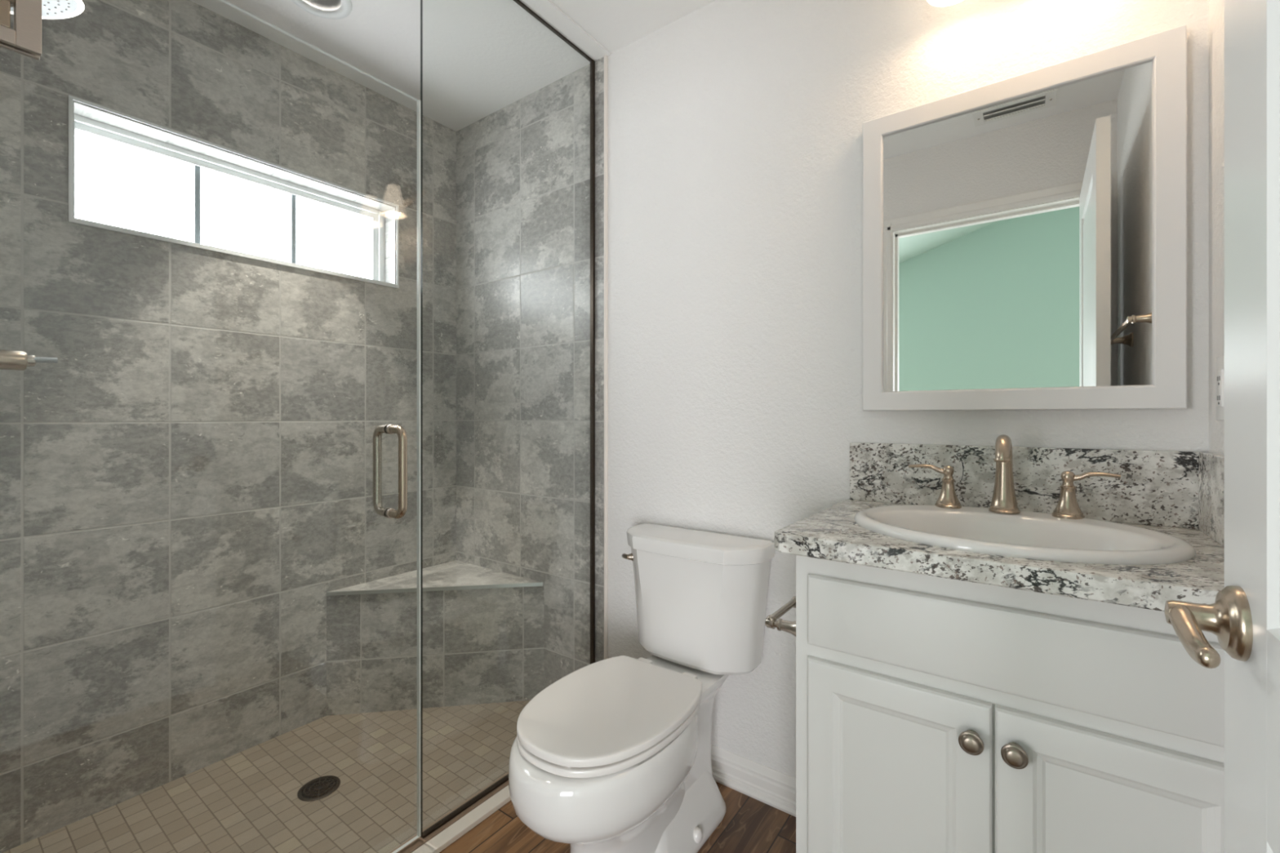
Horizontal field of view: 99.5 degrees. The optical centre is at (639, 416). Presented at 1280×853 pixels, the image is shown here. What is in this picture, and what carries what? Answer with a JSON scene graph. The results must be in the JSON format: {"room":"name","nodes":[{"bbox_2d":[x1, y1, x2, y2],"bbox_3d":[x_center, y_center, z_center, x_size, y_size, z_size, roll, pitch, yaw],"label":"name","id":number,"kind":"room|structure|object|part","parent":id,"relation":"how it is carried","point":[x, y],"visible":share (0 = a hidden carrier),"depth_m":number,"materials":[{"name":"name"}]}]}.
{"room":"bathroom","nodes":[
{"label":"bathroom","id":0,"kind":"room"},
{"bbox_2d":[0,0,456,852],"bbox_3d":[-1.339,-0.090,1.922,0.140,2.543,1.694,0,0,36],"label":"wall","id":1,"kind":"structure","parent":0,"point":[184,492],"depth_m":1.68,"materials":[{"name":"grey tile"}]},
{"bbox_2d":[68,95,399,288],"bbox_3d":[-1.341,-0.708,1.910,0.146,0.346,0.953,0,0,36],"label":"window","id":2,"kind":"structure","parent":1,"relation":"in","point":[129,175],"depth_m":1.82,"materials":[{"name":"white glass"}]},
{"bbox_3d":[-1.385,-0.697,1.923,0.008,0.269,0.869,0,0,36],"label":"pane","id":3,"kind":"part","parent":2,"relation":"part of","materials":[{"name":"white"}]},
{"bbox_2d":[2,700,795,852],"bbox_3d":[-0.335,1.150,1.125,2.421,0.062,1.615,0,0,36],"label":"floor","id":4,"kind":"structure","parent":0,"point":[246,801],"depth_m":1.57,"materials":[{"name":"beige tile"}]},
{"bbox_2d":[297,775,340,801],"bbox_3d":[-0.967,1.118,1.633,0.112,0.008,0.112,0,0,36],"label":"floor drain","id":5,"kind":"object","parent":4,"relation":"on","point":[319,788],"visible":1,"depth_m":1.63,"materials":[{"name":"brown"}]},
{"bbox_2d":[326,560,543,715],"bbox_3d":[-0.778,0.887,2.088,0.572,0.464,0.565,0,0,36],"label":"bench","id":6,"kind":"object","parent":4,"relation":"on","point":[483,627],"visible":0.97,"depth_m":2.09,"materials":[{"name":"grey tile"}]},
{"bbox_3d":[-0.778,0.663,2.089,0.571,0.013,0.564,0,0,36],"label":"seat","id":7,"kind":"part","parent":6,"relation":"part of","materials":[{"name":"grey stone"}]},
{"bbox_2d":[508,523,775,852],"bbox_3d":[-0.017,0.744,1.406,0.482,0.774,0.744,0,0,36],"label":"toilet","id":8,"kind":"object","parent":4,"relation":"on","point":[613,755],"visible":1,"depth_m":1.36,"materials":[{"name":"white ceramic"}]},
{"bbox_3d":[-0.078,0.723,1.312,0.353,0.017,0.460,0,0,36],"label":"seat","id":9,"kind":"part","parent":8,"relation":"part of","materials":[{"name":"white plastic"}]},
{"bbox_3d":[-0.077,0.699,1.314,0.357,0.019,0.464,0,0,36],"label":"seat lid","id":10,"kind":"part","parent":8,"relation":"part of","materials":[{"name":"white plastic"}]},
{"bbox_3d":[-0.037,0.443,1.728,0.029,0.031,0.075,0,0,-25],"label":"flush lever","id":11,"kind":"part","parent":8,"relation":"part of","materials":[{"name":"silver metal"}]},
{"bbox_3d":[0.153,0.565,1.631,0.449,0.324,0.164,0,0,36],"label":"tank","id":12,"kind":"part","parent":8,"relation":"part of","materials":[{"name":"white ceramic"}]},
{"bbox_3d":[0.152,0.381,1.629,0.470,0.048,0.184,0,0,36],"label":"tank lid","id":13,"kind":"part","parent":8,"relation":"part of","materials":[{"name":"white ceramic"}]},
{"bbox_2d":[795,555,1224,852],"bbox_3d":[0.699,0.695,1.048,0.657,0.873,0.521,0,0,36],"label":"vanity cabinet","id":14,"kind":"object","parent":4,"relation":"on","point":[934,714],"visible":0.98,"depth_m":0.87,"materials":[{"name":"white paint"}]},
{"bbox_2d":[764,595,795,636],"bbox_3d":[0.351,0.441,1.204,0.088,0.050,0.200,0,0,36],"label":"toilet paper holder","id":15,"kind":"object","parent":14,"relation":"attached to","point":[771,621],"visible":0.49,"depth_m":1.15,"materials":[{"name":"silver metal"}]},
{"bbox_3d":[0.307,0.441,1.143,0.088,0.050,0.050,0,0,36],"label":"post","id":16,"kind":"part","parent":15,"relation":"part of","materials":[{"name":"silver metal"}]},
{"bbox_3d":[0.445,0.743,0.959,0.298,0.557,0.018,0,0,36],"label":"door","id":17,"kind":"part","parent":14,"relation":"part of","materials":[{"name":"white paint"}]},
{"bbox_3d":[0.530,0.519,0.867,0.036,0.036,0.030,0,0,36],"label":"knob","id":18,"kind":"part","parent":14,"relation":"part of","materials":[{"name":"silver metal"}]},
{"bbox_2d":[774,442,1224,611],"bbox_3d":[0.684,0.163,1.050,0.684,0.189,0.536,0,0,36],"label":"countertop","id":19,"kind":"structure","parent":14,"relation":"on","point":[1180,495],"depth_m":1.07,"materials":[{"name":"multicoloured stone"}]},
{"bbox_2d":[908,434,1120,519],"bbox_3d":[0.768,0.121,1.143,0.376,0.168,0.128,0,0,36],"label":"faucet","id":20,"kind":"object","parent":19,"relation":"on","point":[1004,500],"visible":1,"depth_m":1.15,"materials":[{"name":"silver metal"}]},
{"bbox_3d":[0.668,0.120,1.254,0.082,0.022,0.017,0,0,31],"label":"lever","id":21,"kind":"part","parent":20,"relation":"part of","materials":[{"name":"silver metal"}]},
{"bbox_3d":[0.703,0.158,1.235,0.053,0.094,0.053,0,0,36],"label":"handle","id":22,"kind":"part","parent":20,"relation":"part of","materials":[{"name":"silver metal"}]},
{"bbox_3d":[0.767,0.121,1.144,0.057,0.168,0.128,0,0,36],"label":"spout","id":23,"kind":"part","parent":20,"relation":"part of","materials":[{"name":"silver metal"}]},
{"bbox_3d":[0.876,0.158,1.109,0.053,0.094,0.053,0,0,36],"label":"handle","id":24,"kind":"part","parent":20,"relation":"part of","materials":[{"name":"silver metal"}]},
{"bbox_3d":[0.905,0.120,1.082,0.082,0.022,0.017,0,0,41],"label":"lever","id":25,"kind":"part","parent":20,"relation":"part of","materials":[{"name":"silver metal"}]},
{"bbox_2d":[853,504,1196,564],"bbox_3d":[0.688,0.284,1.035,0.526,0.163,0.426,0,0,36],"label":"sink","id":26,"kind":"object","parent":19,"relation":"in","point":[1029,535],"visible":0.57,"depth_m":1.04,"materials":[{"name":"white ceramic"}]},
{"bbox_3d":[0.576,0.519,0.833,0.036,0.036,0.030,0,0,36],"label":"knob","id":27,"kind":"part","parent":14,"relation":"part of","materials":[{"name":"silver metal"}]},
{"bbox_3d":[0.571,0.370,0.867,0.609,0.133,0.018,0,0,36],"label":"drawer","id":28,"kind":"part","parent":14,"relation":"part of","materials":[{"name":"white paint"}]},
{"bbox_3d":[0.690,0.743,0.781,0.298,0.557,0.018,0,0,36],"label":"door","id":29,"kind":"part","parent":14,"relation":"part of","materials":[{"name":"white paint"}]},
{"bbox_2d":[190,0,715,131],"bbox_3d":[-0.301,-1.340,1.171,2.421,0.064,1.500,0,0,36],"label":"ceiling","id":30,"kind":"structure","parent":0,"point":[481,57],"depth_m":1.88,"materials":[{"name":"white paint"}]},
{"bbox_2d":[290,0,352,19],"bbox_3d":[-1.001,-1.371,1.685,0.188,0.144,0.188,0,0,36],"label":"recessed light","id":31,"kind":"object","parent":30,"relation":"in","point":[326,9],"visible":1,"depth_m":1.74,"materials":[{"name":"white plastic"}]},
{"bbox_2d":[456,0,1208,777],"bbox_3d":[0.206,-0.090,1.784,2.521,2.543,0.100,0,0,36],"label":"wall","id":32,"kind":"structure","parent":0,"point":[735,127],"depth_m":1.71,"materials":[{"name":"white paint"}]},
{"bbox_2d":[388,772,508,852],"bbox_3d":[-0.611,1.123,1.393,0.044,0.016,1.494,0,0,36],"label":"trim","id":33,"kind":"structure","parent":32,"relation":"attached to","point":[419,842],"depth_m":1.49,"materials":[{"name":"metal"}]},
{"bbox_2d":[420,0,595,838],"bbox_3d":[-0.375,-0.097,1.716,0.016,2.422,0.694,0,0,36],"label":"glass panel","id":34,"kind":"object","parent":33,"relation":"on","point":[427,832],"visible":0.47,"depth_m":1.70,"materials":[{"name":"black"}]},
{"bbox_3d":[-0.377,-0.097,1.714,0.010,2.414,0.688,0,0,36],"label":"glass pane","id":35,"kind":"part","parent":34,"relation":"part of","materials":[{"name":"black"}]},
{"bbox_2d":[411,785,511,852],"bbox_3d":[-0.575,1.123,1.366,0.043,0.016,1.494,0,0,36],"label":"trim","id":36,"kind":"structure","parent":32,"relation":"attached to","point":[451,833],"depth_m":1.49,"materials":[{"name":"white"}]},
{"bbox_2d":[604,55,607,659],"bbox_3d":[-0.124,-0.088,1.967,0.015,2.439,0.015,0,0,36],"label":"trim","id":37,"kind":"structure","parent":32,"relation":"attached to","point":[605,56],"depth_m":1.96,"materials":[{"name":"beige"}]},
{"bbox_2d":[711,744,795,817],"bbox_3d":[0.229,1.083,1.698,0.864,0.095,0.024,0,0,36],"label":"baseboard","id":38,"kind":"structure","parent":32,"relation":"attached to","point":[775,788],"depth_m":1.61,"materials":[{"name":"white paint"}]},
{"bbox_2d":[926,0,964,6],"bbox_3d":[0.810,-1.063,1.182,0.430,0.196,0.173,0,0,36],"label":"vanity light","id":39,"kind":"object","parent":32,"relation":"attached to","point":[934,2],"visible":1,"depth_m":1.27,"materials":[{"name":"white glass"}]},
{"bbox_2d":[862,24,1186,410],"bbox_3d":[0.834,-0.392,1.249,0.604,0.752,0.034,0,0,36],"label":"mirror","id":40,"kind":"object","parent":32,"relation":"attached to","point":[1024,236],"visible":1,"depth_m":1.21,"materials":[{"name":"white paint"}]},
{"bbox_2d":[849,442,1208,528],"bbox_3d":[0.839,0.144,1.256,0.676,0.152,0.022,0,0,36],"label":"backsplash","id":41,"kind":"structure","parent":32,"relation":"attached to","point":[1153,487],"depth_m":1.20,"materials":[{"name":"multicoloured stone"}]},
{"bbox_2d":[1208,0,1224,454],"bbox_3d":[0.716,-0.090,0.427,0.100,2.543,1.694,0,0,36],"label":"wall","id":42,"kind":"structure","parent":0,"point":[1216,7],"depth_m":1.02,"materials":[{"name":"white paint"}]},
{"bbox_2d":[1216,355,1224,420],"bbox_3d":[1.045,-0.051,0.972,0.010,0.115,0.073,0,0,36],"label":"wall outlet","id":43,"kind":"object","parent":42,"relation":"attached to","point":[1220,361],"visible":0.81,"depth_m":0.97,"materials":[{"name":"white plastic"}]},
{"bbox_2d":[1216,368,1223,407],"bbox_3d":[1.043,-0.051,0.974,0.004,0.067,0.033,0,0,36],"label":"receptacle","id":44,"kind":"object","parent":43,"relation":"attached to","point":[1220,372],"depth_m":0.97,"materials":[{"name":"white plastic"}]},
{"bbox_3d":[-0.420,-0.090,0.259,1.541,2.543,0.115,0,0,36],"label":"wall","id":45,"kind":"structure","parent":0,"visible":0},
{"bbox_2d":[1164,0,1279,852],"bbox_3d":[0.366,0.096,0.253,0.086,2.046,0.766,0,0,36],"label":"door","id":46,"kind":"structure","parent":45,"relation":"in","point":[1244,616],"depth_m":0.48,"materials":[{"name":"white paint"}]},
{"bbox_3d":[0.503,0.199,0.493,0.019,0.037,0.088,0,0,33],"label":"lever","id":47,"kind":"part","parent":46,"relation":"part of","materials":[{"name":"silver metal"}]},
{"bbox_3d":[0.539,0.192,0.519,0.052,0.067,0.067,0,0,36],"label":"handle","id":48,"kind":"part","parent":46,"relation":"part of","materials":[{"name":"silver metal"}]},
{"bbox_3d":[0.384,0.626,0.234,0.035,0.550,0.506,0,0,36],"label":"panel","id":49,"kind":"part","parent":46,"relation":"part of","materials":[{"name":"white paint"}]},
{"bbox_3d":[0.384,-0.313,0.234,0.035,0.978,0.506,0,0,36],"label":"panel","id":50,"kind":"part","parent":46,"relation":"part of","materials":[{"name":"white paint"}]},
{"bbox_3d":[-1.399,-0.090,0.971,0.880,2.543,0.115,0,0,36],"label":"wall","id":51,"kind":"structure","parent":0,"visible":0},
{"bbox_2d":[0,349,57,370],"bbox_3d":[-1.336,-0.119,1.113,0.170,0.170,0.189,0,0,36],"label":"shower valve","id":52,"kind":"object","parent":51,"relation":"attached to","point":[9,359],"visible":1,"depth_m":1.13,"materials":[{"name":"silver metal"}]},
{"bbox_3d":[-1.287,-0.123,1.170,0.013,0.013,0.039,0,0,36],"label":"lever","id":53,"kind":"part","parent":52,"relation":"part of","materials":[{"name":"grey metal"}]},
{"bbox_2d":[10,0,84,19],"bbox_3d":[-1.323,-0.952,1.130,0.180,0.173,0.232,0,0,36],"label":"showerhead","id":54,"kind":"object","parent":51,"relation":"attached to","point":[51,9],"visible":0.45,"depth_m":1.21,"materials":[{"name":"silver metal"}]},
{"bbox_2d":[0,0,420,852],"bbox_3d":[-0.816,0.136,1.109,0.141,1.938,0.795,0,0,36],"label":"shower door","id":55,"kind":"structure","parent":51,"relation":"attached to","point":[25,39],"depth_m":1.33,"materials":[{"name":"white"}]},
{"bbox_3d":[-0.814,0.136,1.113,0.010,1.938,0.778,0,0,36],"label":"glass pane","id":56,"kind":"part","parent":55,"relation":"part of","materials":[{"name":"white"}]},
{"bbox_3d":[-0.661,0.137,1.387,0.066,0.232,0.021,0,0,36],"label":"handle","id":57,"kind":"part","parent":55,"relation":"part of","materials":[{"name":"silver metal"}]},
{"bbox_2d":[382,424,388,434],"bbox_3d":[-0.637,0.031,1.370,0.007,0.026,0.026,0,0,36],"label":"washer","id":58,"kind":"object","parent":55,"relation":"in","point":[384,427],"depth_m":1.36,"materials":[{"name":"silver metal"}]},
{"bbox_2d":[382,507,391,517],"bbox_3d":[-0.637,0.242,1.370,0.007,0.026,0.026,0,0,36],"label":"washer","id":59,"kind":"object","parent":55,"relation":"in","point":[385,510],"depth_m":1.36,"materials":[{"name":"silver metal"}]},
{"bbox_2d":[386,508,394,518],"bbox_3d":[-0.624,0.242,1.360,0.007,0.026,0.026,0,0,36],"label":"washer","id":60,"kind":"object","parent":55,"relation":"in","point":[388,511],"depth_m":1.35,"materials":[{"name":"silver metal"}]},
{"bbox_2d":[386,424,394,434],"bbox_3d":[-0.624,0.031,1.360,0.007,0.026,0.026,0,0,36],"label":"washer","id":61,"kind":"object","parent":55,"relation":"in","point":[388,427],"depth_m":1.35,"materials":[{"name":"silver metal"}]},
{"bbox_3d":[-0.600,0.137,1.343,0.066,0.232,0.021,0,0,36],"label":"handle","id":62,"kind":"part","parent":55,"relation":"part of","materials":[{"name":"silver metal"}]}
]}

